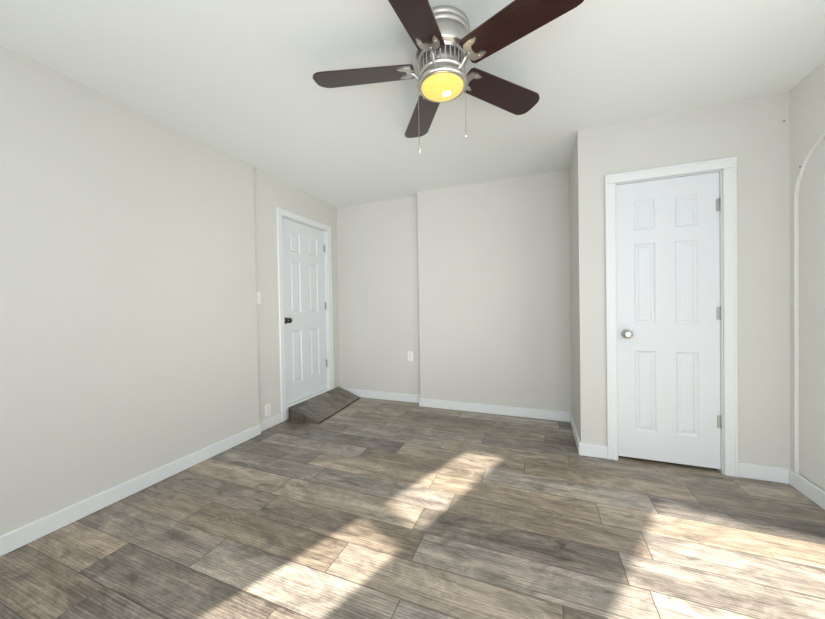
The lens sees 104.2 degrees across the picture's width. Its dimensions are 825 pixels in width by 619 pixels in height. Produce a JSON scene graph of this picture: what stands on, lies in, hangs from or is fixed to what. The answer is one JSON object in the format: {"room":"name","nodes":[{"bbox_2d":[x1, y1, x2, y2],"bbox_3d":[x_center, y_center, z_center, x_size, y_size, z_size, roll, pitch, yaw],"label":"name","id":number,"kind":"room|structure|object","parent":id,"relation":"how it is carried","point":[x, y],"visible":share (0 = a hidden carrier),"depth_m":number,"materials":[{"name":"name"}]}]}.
{"room":"empty bedroom","nodes":[
{"label":"empty bedroom","id":0,"kind":"room"},
{"bbox_2d":[0,45,259,535],"bbox_3d":[-2.044,-0.050,1.538,0.140,2.440,3.050,-1,1,21],"label":"wall","id":1,"kind":"structure","parent":0,"point":[128,325],"depth_m":1.92,"materials":[{"name":"paint"}]},
{"bbox_2d":[0,424,260,556],"bbox_3d":[-1.925,1.120,1.591,0.016,0.095,2.914,-1,1,21],"label":"baseboard","id":2,"kind":"structure","parent":1,"relation":"attached to","point":[13,540],"depth_m":1.91,"materials":[{"name":"paint"}]},
{"bbox_2d":[260,413,281,431],"bbox_3d":[-1.186,1.083,3.583,0.016,0.095,1.336,-1,1,21],"label":"baseboard","id":3,"kind":"structure","parent":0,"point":[272,421],"depth_m":3.11,"materials":[{"name":"paint"}]},
{"bbox_2d":[254,169,339,421],"bbox_3d":[-1.254,-0.090,3.661,0.140,2.440,1.480,-1,1,21],"label":"wall","id":4,"kind":"structure","parent":0,"point":[271,194],"depth_m":3.16,"materials":[{"name":"paint"}]},
{"bbox_2d":[257,292,259,303],"bbox_3d":[-1.437,-0.108,2.982,0.016,0.115,0.070,-1,1,21],"label":"light switch","id":5,"kind":"object","parent":4,"relation":"attached to","point":[258,297],"visible":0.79,"depth_m":2.99,"materials":[{"name":"white plastic"}]},
{"bbox_2d":[265,403,270,416],"bbox_3d":[-1.388,0.965,3.083,0.010,0.115,0.070,-1,1,21],"label":"electrical outlet","id":6,"kind":"object","parent":4,"relation":"attached to","point":[267,409],"visible":1,"depth_m":3.08,"materials":[{"name":"white plastic"}]},
{"bbox_2d":[282,218,327,404],"bbox_3d":[-1.199,0.015,3.647,0.101,1.950,0.750,-1,1,21],"label":"door","id":7,"kind":"structure","parent":4,"relation":"in","point":[306,366],"depth_m":3.62,"materials":[{"name":"paint"}]},
{"bbox_2d":[276,207,333,421],"bbox_3d":[-1.218,0.049,3.649,0.113,2.162,0.884,-1,1,21],"label":"door frame","id":8,"kind":"structure","parent":4,"relation":"attached to","point":[281,213],"depth_m":3.51,"materials":[{"name":"paint"}]},
{"bbox_2d":[336,196,419,394],"bbox_3d":[-0.403,-0.109,4.046,1.163,2.440,0.140,-1,1,21],"label":"wall","id":9,"kind":"structure","parent":0,"point":[378,281],"depth_m":3.97,"materials":[{"name":"paint"}]},
{"bbox_2d":[408,351,412,360],"bbox_3d":[-0.025,0.557,3.830,0.070,0.115,0.010,-1,1,21],"label":"electrical outlet","id":10,"kind":"object","parent":9,"relation":"attached to","point":[410,355],"visible":1,"depth_m":3.83,"materials":[{"name":"white plastic"}]},
{"bbox_2d":[0,397,824,618],"bbox_3d":[0.019,1.188,1.353,4.168,0.100,4.890,-1,1,21],"label":"floor","id":11,"kind":"structure","parent":0,"point":[365,508],"depth_m":1.60,"materials":[{"name":"wood"}]},
{"bbox_2d":[289,387,359,423],"bbox_3d":[-0.936,1.062,3.660,0.385,0.124,0.890,-1,1,21],"label":"ramp","id":12,"kind":"object","parent":11,"relation":"on","point":[320,408],"visible":1,"depth_m":3.52,"materials":[{"name":"wood"}]},
{"bbox_2d":[0,0,824,207],"bbox_3d":[0.041,-1.355,1.489,4.168,0.100,4.530,-1,1,21],"label":"ceiling","id":13,"kind":"structure","parent":0,"point":[233,78],"depth_m":1.77,"materials":[{"name":"paint"}]},
{"bbox_2d":[313,0,583,152],"bbox_3d":[0.118,-1.011,1.473,1.196,0.591,1.159,-1,1,21],"label":"fan","id":14,"kind":"object","parent":13,"relation":"hanging from","point":[448,44],"visible":1,"depth_m":1.41,"materials":[{"name":"brown wood"}]},
{"bbox_2d":[417,169,571,411],"bbox_3d":[0.844,-0.123,3.497,1.559,2.440,0.250,-1,1,21],"label":"wall","id":15,"kind":"structure","parent":0,"point":[494,293],"depth_m":3.34,"materials":[{"name":"paint"}]},
{"bbox_2d":[342,388,790,483],"bbox_3d":[0.704,1.057,3.102,3.888,0.095,0.849,-1,1,21],"label":"baseboard","id":16,"kind":"structure","parent":15,"relation":"attached to","point":[507,410],"depth_m":3.21,"materials":[{"name":"paint"}]},
{"bbox_2d":[569,154,576,427],"bbox_3d":[1.534,-0.128,2.918,0.150,2.440,0.823,-1,1,21],"label":"wall","id":17,"kind":"structure","parent":0,"point":[573,329],"depth_m":2.91,"materials":[{"name":"paint"}]},
{"bbox_2d":[573,91,789,468],"bbox_3d":[1.827,-0.125,2.275,1.166,2.440,0.140,-1,1,21],"label":"wall","id":18,"kind":"structure","parent":0,"point":[752,134],"depth_m":2.08,"materials":[{"name":"paint"}]},
{"bbox_2d":[616,172,721,468],"bbox_3d":[1.772,0.083,2.232,0.604,1.983,0.101,-1,1,21],"label":"closet door","id":19,"kind":"structure","parent":18,"relation":"in","point":[668,294],"depth_m":2.24,"materials":[{"name":"paint"}]},
{"bbox_2d":[605,156,737,477],"bbox_3d":[1.777,0.058,2.259,0.737,2.077,0.113,-1,1,21],"label":"door frame","id":20,"kind":"structure","parent":18,"relation":"attached to","point":[728,324],"depth_m":2.12,"materials":[{"name":"paint"}]},
{"bbox_2d":[789,61,824,490],"bbox_3d":[1.785,-0.101,0.381,0.140,2.440,3.697,-1,1,21],"label":"wall","id":21,"kind":"structure","parent":0,"point":[806,112],"depth_m":1.87,"materials":[{"name":"paint"}]},
{"bbox_2d":[789,470,824,509],"bbox_3d":[1.729,1.072,0.416,0.016,0.095,3.401,-1,1,21],"label":"baseboard","id":22,"kind":"structure","parent":21,"relation":"attached to","point":[808,489],"depth_m":1.86,"materials":[{"name":"paint"}]},
{"bbox_2d":[794,133,824,471],"bbox_3d":[2.213,0.017,1.667,0.009,1.960,0.619,-1,1,21],"label":"trim","id":23,"kind":"structure","parent":21,"relation":"attached to","point":[795,359],"depth_m":1.95,"materials":[{"name":"paint"}]}
]}

